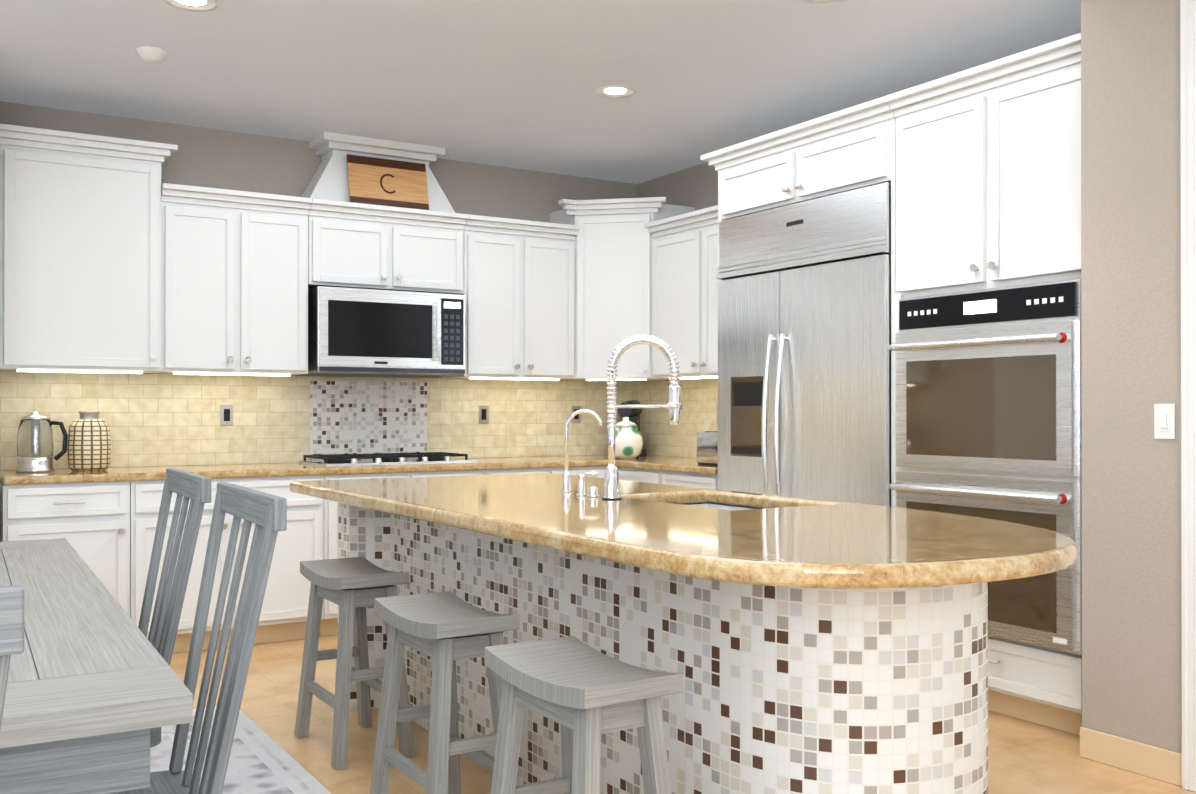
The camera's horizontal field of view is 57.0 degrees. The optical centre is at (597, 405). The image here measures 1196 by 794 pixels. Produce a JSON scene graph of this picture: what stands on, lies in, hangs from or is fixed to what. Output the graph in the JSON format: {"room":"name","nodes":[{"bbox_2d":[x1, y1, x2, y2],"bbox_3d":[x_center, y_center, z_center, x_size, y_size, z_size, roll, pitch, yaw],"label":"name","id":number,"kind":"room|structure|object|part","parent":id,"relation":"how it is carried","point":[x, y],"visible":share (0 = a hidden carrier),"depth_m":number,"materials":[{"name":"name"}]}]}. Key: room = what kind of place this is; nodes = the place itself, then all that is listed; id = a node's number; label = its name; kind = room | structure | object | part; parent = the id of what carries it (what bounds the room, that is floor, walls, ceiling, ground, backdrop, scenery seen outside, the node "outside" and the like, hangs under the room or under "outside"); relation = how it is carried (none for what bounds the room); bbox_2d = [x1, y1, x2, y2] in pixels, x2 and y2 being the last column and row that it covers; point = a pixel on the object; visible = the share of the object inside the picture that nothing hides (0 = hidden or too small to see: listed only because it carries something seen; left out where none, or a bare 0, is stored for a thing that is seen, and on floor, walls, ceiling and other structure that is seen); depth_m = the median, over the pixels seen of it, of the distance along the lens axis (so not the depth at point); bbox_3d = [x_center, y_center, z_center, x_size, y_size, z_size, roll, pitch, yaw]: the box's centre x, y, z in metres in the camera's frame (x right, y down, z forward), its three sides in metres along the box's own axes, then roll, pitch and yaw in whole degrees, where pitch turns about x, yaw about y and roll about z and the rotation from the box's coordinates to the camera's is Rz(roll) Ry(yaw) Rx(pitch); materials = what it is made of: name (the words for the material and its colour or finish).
{"room":"kitchen and dining room","nodes":[
{"label":"kitchen and dining room","id":0,"kind":"room"},
{"bbox_2d":[0,101,636,469],"bbox_3d":[-3.056,-0.155,5.718,8.050,2.810,0.162,0,0,-32],"label":"wall","id":1,"kind":"structure","parent":0,"point":[159,419],"depth_m":6.42,"materials":[{"name":"beige tile"}]},
{"bbox_2d":[0,124,177,373],"bbox_3d":[-2.655,-0.759,5.642,0.876,1.182,0.415,0,0,-32],"label":"upper cabinet","id":2,"kind":"object","parent":1,"relation":"attached to","point":[80,252],"visible":1,"depth_m":5.50,"materials":[{"name":"white paint"}]},
{"bbox_2d":[220,405,232,424],"bbox_3d":[-2.096,0.052,6.218,0.070,0.116,0.007,0,0,-32],"label":"outlet","id":3,"kind":"object","parent":1,"relation":"attached to","point":[226,414],"visible":1,"depth_m":6.21,"materials":[{"name":"white plastic"}]},
{"bbox_2d":[152,183,311,375],"bbox_3d":[-2.015,-0.657,6.051,0.776,0.982,0.395,0,0,-32],"label":"upper cabinet","id":4,"kind":"object","parent":1,"relation":"attached to","point":[234,282],"visible":0.96,"depth_m":5.91,"materials":[{"name":"white paint"}]},
{"bbox_2d":[301,131,454,212],"bbox_3d":[-1.310,-1.351,6.557,0.924,0.407,0.283,0,0,-32],"label":"hood chimney","id":5,"kind":"object","parent":1,"relation":"attached to","point":[329,180],"visible":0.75,"depth_m":6.40,"materials":[{"name":"white paint"}]},
{"bbox_2d":[308,198,468,294],"bbox_3d":[-1.281,-0.912,6.508,0.948,0.470,0.395,0,0,-32],"label":"upper cabinet","id":6,"kind":"object","parent":1,"relation":"attached to","point":[365,246],"visible":0.96,"depth_m":6.36,"materials":[{"name":"white paint"}]},
{"bbox_2d":[308,286,464,374],"bbox_3d":[-1.263,-0.427,6.478,0.886,0.470,0.462,0,0,-32],"label":"microwave","id":7,"kind":"object","parent":6,"relation":"attached to","point":[365,331],"visible":0.98,"depth_m":6.29,"materials":[{"name":"silver metal"}]},
{"bbox_2d":[347,154,428,209],"bbox_3d":[-1.225,-1.298,6.443,0.480,0.298,0.081,0,0,-32],"label":"cutting board","id":8,"kind":"object","parent":6,"relation":"on","point":[384,182],"visible":0.96,"depth_m":6.43,"materials":[{"name":"brown wood"}]},
{"bbox_2d":[479,405,488,423],"bbox_3d":[-0.732,0.056,7.065,0.070,0.116,0.007,0,0,-32],"label":"outlet","id":9,"kind":"object","parent":1,"relation":"attached to","point":[483,414],"visible":1,"depth_m":7.06,"materials":[{"name":"white plastic"}]},
{"bbox_2d":[442,214,579,380],"bbox_3d":[-0.547,-0.654,6.963,0.776,0.982,0.395,0,0,-32],"label":"upper cabinet","id":10,"kind":"object","parent":1,"relation":"attached to","point":[519,284],"visible":0.98,"depth_m":6.82,"materials":[{"name":"white paint"}]},
{"bbox_2d":[572,406,580,422],"bbox_3d":[-0.146,0.057,7.429,0.070,0.116,0.007,0,0,-32],"label":"outlet","id":11,"kind":"object","parent":1,"relation":"attached to","point":[576,418],"visible":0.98,"depth_m":7.43,"materials":[{"name":"beige plastic"}]},
{"bbox_2d":[550,197,694,380],"bbox_3d":[0.130,-0.733,7.154,0.820,1.142,0.786,0,0,-32],"label":"upper cabinet","id":12,"kind":"object","parent":1,"relation":"attached to","point":[614,240],"visible":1,"depth_m":6.99,"materials":[{"name":"white paint"}]},
{"bbox_2d":[0,0,1080,183],"bbox_3d":[-0.645,-1.625,1.843,8.050,0.100,9.300,0,0,-32],"label":"ceiling","id":13,"kind":"structure","parent":0,"point":[511,83],"depth_m":5.04,"materials":[{"name":"paint"}]},
{"bbox_2d":[136,46,167,63],"bbox_3d":[-1.965,-1.540,4.849,0.130,0.044,0.130,0,0,-32],"label":"smoke detector","id":14,"kind":"object","parent":13,"relation":"attached to","point":[152,55],"visible":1,"depth_m":4.81,"materials":[{"name":"white plastic"}]},
{"bbox_2d":[165,0,217,11],"bbox_3d":[-1.568,-1.559,4.248,0.196,0.010,0.196,0,0,-32],"label":"recessed light","id":15,"kind":"object","parent":13,"relation":"in","point":[199,5],"visible":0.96,"depth_m":4.29,"materials":[{"name":"white"}]},
{"bbox_2d":[596,85,634,97],"bbox_3d":[0.086,-1.555,5.452,0.196,0.010,0.196,0,0,-32],"label":"recessed light","id":16,"kind":"object","parent":13,"relation":"in","point":[615,91],"visible":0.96,"depth_m":5.46,"materials":[{"name":"white"}]},
{"bbox_2d":[805,0,837,2],"bbox_3d":[0.857,-1.560,4.153,0.196,0.010,0.196,0,0,-32],"label":"recessed light","id":17,"kind":"object","parent":13,"relation":"in","point":[819,1],"visible":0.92,"depth_m":4.24,"materials":[{"name":"white"}]},
{"bbox_2d":[637,162,717,457],"bbox_3d":[1.382,-0.153,6.052,0.158,2.810,3.980,0,0,-32],"label":"wall","id":18,"kind":"structure","parent":0,"point":[696,186],"depth_m":7.23,"materials":[{"name":"beige tile"}]},
{"bbox_2d":[645,205,717,379],"bbox_3d":[0.736,-0.655,6.582,0.395,0.982,1.036,0,0,-32],"label":"upper cabinet","id":19,"kind":"object","parent":18,"relation":"attached to","point":[685,289],"visible":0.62,"depth_m":6.62,"materials":[{"name":"white paint"}]},
{"bbox_2d":[716,405,717,423],"bbox_3d":[0.762,0.055,6.890,0.007,0.116,0.070,0,0,-32],"label":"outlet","id":20,"kind":"object","parent":18,"relation":"attached to","point":[716,414],"visible":0.23,"depth_m":6.91,"materials":[{"name":"beige plastic"}]},
{"bbox_2d":[713,132,790,223],"bbox_3d":[1.076,-1.162,5.795,0.650,0.335,0.601,0,0,-32],"label":"upper cabinet","id":21,"kind":"object","parent":18,"relation":"attached to","point":[753,178],"depth_m":5.64,"materials":[{"name":"white paint"}]},
{"bbox_2d":[789,100,895,215],"bbox_3d":[1.393,-1.164,5.285,0.650,0.335,0.599,0,0,-32],"label":"upper cabinet","id":22,"kind":"object","parent":18,"relation":"attached to","point":[848,149],"depth_m":5.09,"materials":[{"name":"white paint"}]},
{"bbox_2d":[170,635,1195,793],"bbox_3d":[-0.645,1.285,1.832,8.050,0.100,9.300,0,0,-32],"label":"floor","id":23,"kind":"structure","parent":0,"point":[1026,757],"depth_m":4.01,"materials":[{"name":"stone"}]},
{"bbox_2d":[0,481,129,616],"bbox_3d":[-2.668,0.809,5.479,0.549,0.880,0.668,0,0,-32],"label":"base cabinet","id":24,"kind":"object","parent":23,"relation":"on","point":[90,522],"visible":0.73,"depth_m":5.27,"materials":[{"name":"white paint"}]},
{"bbox_2d":[130,475,323,652],"bbox_3d":[-2.023,0.811,5.879,0.964,0.880,0.668,0,0,-32],"label":"base cabinet","id":25,"kind":"object","parent":23,"relation":"on","point":[283,613],"visible":0.42,"depth_m":5.67,"materials":[{"name":"white paint"}]},
{"bbox_2d":[150,706,331,793],"bbox_3d":[-1.647,1.232,2.057,2.885,0.008,4.140,0,0,-32],"label":"dining rug","id":26,"kind":"object","parent":23,"relation":"on","point":[261,761],"depth_m":3.79,"materials":[{"name":"white fabric"}]},
{"bbox_2d":[0,585,23,731],"bbox_3d":[-0.877,0.694,1.081,0.518,1.057,0.524,0,0,-32],"label":"dining chair","id":27,"kind":"object","parent":26,"relation":"on","point":[11,619],"visible":1,"depth_m":0.99,"materials":[{"name":"grey wood"}]},
{"bbox_2d":[0,538,192,793],"bbox_3d":[-1.747,0.851,2.621,1.129,0.755,2.562,0,0,-32],"label":"dining table","id":28,"kind":"object","parent":26,"relation":"on","point":[97,689],"visible":0.9,"depth_m":1.83,"materials":[{"name":"grey wood"}]},
{"bbox_2d":[138,468,210,747],"bbox_3d":[-1.271,0.700,2.706,0.537,1.057,0.518,0,0,-32],"label":"dining chair","id":29,"kind":"object","parent":26,"relation":"on","point":[194,488],"visible":0.42,"depth_m":2.80,"materials":[{"name":"grey wood"}]},
{"bbox_2d":[110,482,286,793],"bbox_3d":[-0.920,0.698,2.099,0.537,1.057,0.518,0,0,-32],"label":"dining chair","id":30,"kind":"object","parent":26,"relation":"on","point":[265,513],"visible":1,"depth_m":2.19,"materials":[{"name":"grey wood"}]},
{"bbox_2d":[294,557,414,769],"bbox_3d":[-0.898,0.915,4.031,0.288,0.655,0.482,0,0,-32],"label":"stool","id":31,"kind":"object","parent":23,"relation":"on","point":[353,587],"visible":0.92,"depth_m":3.92,"materials":[{"name":"grey wood"}]},
{"bbox_2d":[320,470,483,636],"bbox_3d":[-1.210,0.813,6.387,0.947,0.880,0.665,0,0,-32],"label":"base cabinet","id":32,"kind":"object","parent":23,"relation":"on","point":[329,625],"visible":0.19,"depth_m":5.92,"materials":[{"name":"white paint"}]},
{"bbox_2d":[370,591,519,793],"bbox_3d":[-0.449,0.912,3.214,0.288,0.655,0.482,0,0,-32],"label":"stool","id":33,"kind":"object","parent":23,"relation":"on","point":[445,631],"visible":0.94,"depth_m":3.13,"materials":[{"name":"grey wood"}]},
{"bbox_2d":[484,466,605,477],"bbox_3d":[-0.449,0.815,6.857,0.835,0.880,0.668,0,0,-32],"label":"base cabinet","id":34,"kind":"object","parent":23,"relation":"on","point":[576,471],"visible":0.02,"depth_m":6.65,"materials":[{"name":"white paint"}]},
{"bbox_2d":[485,636,683,793],"bbox_3d":[-0.044,0.909,2.524,0.288,0.655,0.482,0,0,-32],"label":"stool","id":35,"kind":"object","parent":23,"relation":"on","point":[584,695],"visible":1,"depth_m":2.43,"materials":[{"name":"grey wood"}]},
{"bbox_2d":[338,502,987,793],"bbox_3d":[0.064,0.801,3.744,1.009,0.882,2.803,0,0,-32],"label":"kitchen island","id":36,"kind":"structure","parent":23,"relation":"on","point":[792,690],"depth_m":2.67,"materials":[{"name":"multicoloured tile"}]},
{"bbox_2d":[290,473,1077,588],"bbox_3d":[0.064,0.318,3.604,1.240,0.082,3.163,0,0,-32],"label":"countertop","id":37,"kind":"structure","parent":36,"relation":"on","point":[780,541],"depth_m":2.75,"materials":[{"name":"beige stone"}]},
{"bbox_2d":[560,409,602,491],"bbox_3d":[-0.067,0.163,4.020,0.132,0.302,0.128,0,0,-32],"label":"filter faucet","id":38,"kind":"object","parent":37,"relation":"on","point":[566,481],"visible":1,"depth_m":4.01,"materials":[{"name":"silver metal"}]},
{"bbox_2d":[576,472,600,495],"bbox_3d":[-0.035,0.271,3.838,0.079,0.084,0.062,0,0,-32],"label":"soap dispenser","id":39,"kind":"object","parent":37,"relation":"on","point":[581,486],"visible":1,"depth_m":3.83,"materials":[{"name":"silver metal"}]},
{"bbox_3d":[-0.016,0.295,3.780,0.044,0.035,0.044,0,0,-32],"label":"air switch button on the deck","id":40,"kind":"part","parent":37,"relation":"part of","materials":[{"name":"silver metal"}]},
{"bbox_2d":[602,334,681,499],"bbox_3d":[0.138,0.036,3.691,0.226,0.552,0.204,0,0,-32],"label":"pull-down faucet","id":41,"kind":"object","parent":37,"relation":"on","point":[673,406],"visible":1,"depth_m":3.67,"materials":[{"name":"silver metal"}]},
{"bbox_2d":[689,503,756,510],"bbox_3d":[0.402,0.471,3.674,0.490,0.220,0.740,0,0,-32],"label":"double-bowl sink","id":42,"kind":"object","parent":37,"relation":"in","point":[720,506],"visible":0.02,"depth_m":4.02,"materials":[{"name":"white"}]},
{"bbox_2d":[617,467,717,489],"bbox_3d":[0.608,0.813,6.522,0.668,0.880,1.077,0,0,-32],"label":"base cabinet","id":43,"kind":"object","parent":23,"relation":"on","point":[707,481],"visible":0.08,"depth_m":6.30,"materials":[{"name":"white paint"}]},
{"bbox_2d":[0,455,607,484],"bbox_3d":[-1.226,0.353,6.374,3.943,0.040,0.659,0,0,-32],"label":"countertop","id":44,"kind":"structure","parent":43,"relation":"on","point":[120,474],"depth_m":5.87,"materials":[{"name":"beige stone"}]},
{"bbox_2d":[16,411,67,472],"bbox_3d":[-2.783,0.178,5.511,0.233,0.302,0.176,0,0,-32],"label":"electric kettle","id":45,"kind":"object","parent":44,"relation":"on","point":[35,443],"visible":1,"depth_m":5.44,"materials":[{"name":"silver metal"}]},
{"bbox_2d":[67,411,110,470],"bbox_3d":[-2.599,0.177,5.625,0.204,0.305,0.204,0,0,-32],"label":"jar","id":46,"kind":"object","parent":44,"relation":"on","point":[89,445],"visible":1,"depth_m":5.55,"materials":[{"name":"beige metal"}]},
{"bbox_2d":[299,452,476,466],"bbox_3d":[-1.221,0.309,6.410,0.900,0.048,0.513,0,0,-32],"label":"gas cooktop","id":47,"kind":"object","parent":44,"relation":"in","point":[344,460],"visible":1,"depth_m":6.29,"materials":[{"name":"silver metal"}]},
{"bbox_2d":[615,455,717,474],"bbox_3d":[0.617,0.353,6.513,0.665,0.040,1.050,0,0,-32],"label":"countertop","id":48,"kind":"structure","parent":43,"relation":"on","point":[649,462],"depth_m":6.47,"materials":[{"name":"beige stone"}]},
{"bbox_2d":[615,417,642,458],"bbox_3d":[0.178,0.203,7.021,0.220,0.265,0.220,0,0,-32],"label":"cookie jar","id":49,"kind":"object","parent":48,"relation":"on","point":[628,441],"visible":0.92,"depth_m":6.94,"materials":[{"name":"white ceramic"}]},
{"bbox_2d":[617,400,646,456],"bbox_3d":[0.214,0.147,7.426,0.335,0.380,0.335,0,0,-32],"label":"stand mixer","id":50,"kind":"object","parent":48,"relation":"on","point":[632,414],"visible":0.44,"depth_m":7.37,"materials":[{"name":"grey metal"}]},
{"bbox_2d":[697,431,717,465],"bbox_3d":[0.712,0.238,6.161,0.170,0.188,0.305,0,0,-32],"label":"toaster","id":51,"kind":"object","parent":48,"relation":"on","point":[707,447],"visible":0.23,"depth_m":6.16,"materials":[{"name":"silver metal"}]},
{"bbox_2d":[716,182,890,506],"bbox_3d":[1.195,0.132,5.510,0.727,2.235,1.192,0,0,-32],"label":"refrigerator","id":52,"kind":"object","parent":23,"relation":"on","point":[804,352],"visible":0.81,"depth_m":5.27,"materials":[{"name":"silver metal"}]},
{"bbox_2d":[885,33,1081,735],"bbox_3d":[1.811,-0.054,4.564,0.695,2.600,1.000,0,0,-32],"label":"tall cabinet","id":53,"kind":"object","parent":23,"relation":"on","point":[988,175],"visible":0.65,"depth_m":4.36,"materials":[{"name":"white paint"}]},
{"bbox_2d":[888,279,1081,654],"bbox_3d":[1.756,0.226,4.547,0.709,1.380,0.874,0,0,-32],"label":"double wall oven","id":54,"kind":"object","parent":53,"relation":"in","point":[988,403],"visible":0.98,"depth_m":4.28,"materials":[{"name":"silver metal"}]},
{"bbox_2d":[1081,0,1181,753],"bbox_3d":[3.474,-0.170,1.964,0.920,2.810,5.168,0,0,-32],"label":"wall","id":55,"kind":"structure","parent":0,"point":[1131,358],"depth_m":3.76,"materials":[{"name":"beige paint"}]},
{"bbox_2d":[1080,727,1181,786],"bbox_3d":[1.811,1.190,3.745,0.014,0.105,0.378,0,0,-32],"label":"baseboard","id":56,"kind":"structure","parent":55,"relation":"attached to","point":[1158,763],"depth_m":3.73,"materials":[{"name":"beige wood"}]},
{"bbox_2d":[1154,404,1174,438],"bbox_3d":[1.876,0.052,3.650,0.011,0.116,0.070,0,0,-32],"label":"light switch","id":57,"kind":"object","parent":55,"relation":"attached to","point":[1164,421],"visible":1,"depth_m":3.65,"materials":[{"name":"white plastic"}]},
{"bbox_2d":[1180,0,1195,791],"bbox_3d":[2.217,-0.089,3.196,0.154,2.658,0.988,0,0,-32],"label":"door frame","id":58,"kind":"structure","parent":55,"relation":"attached to","point":[1188,263],"depth_m":3.56,"materials":[{"name":"white wood"}]}
]}

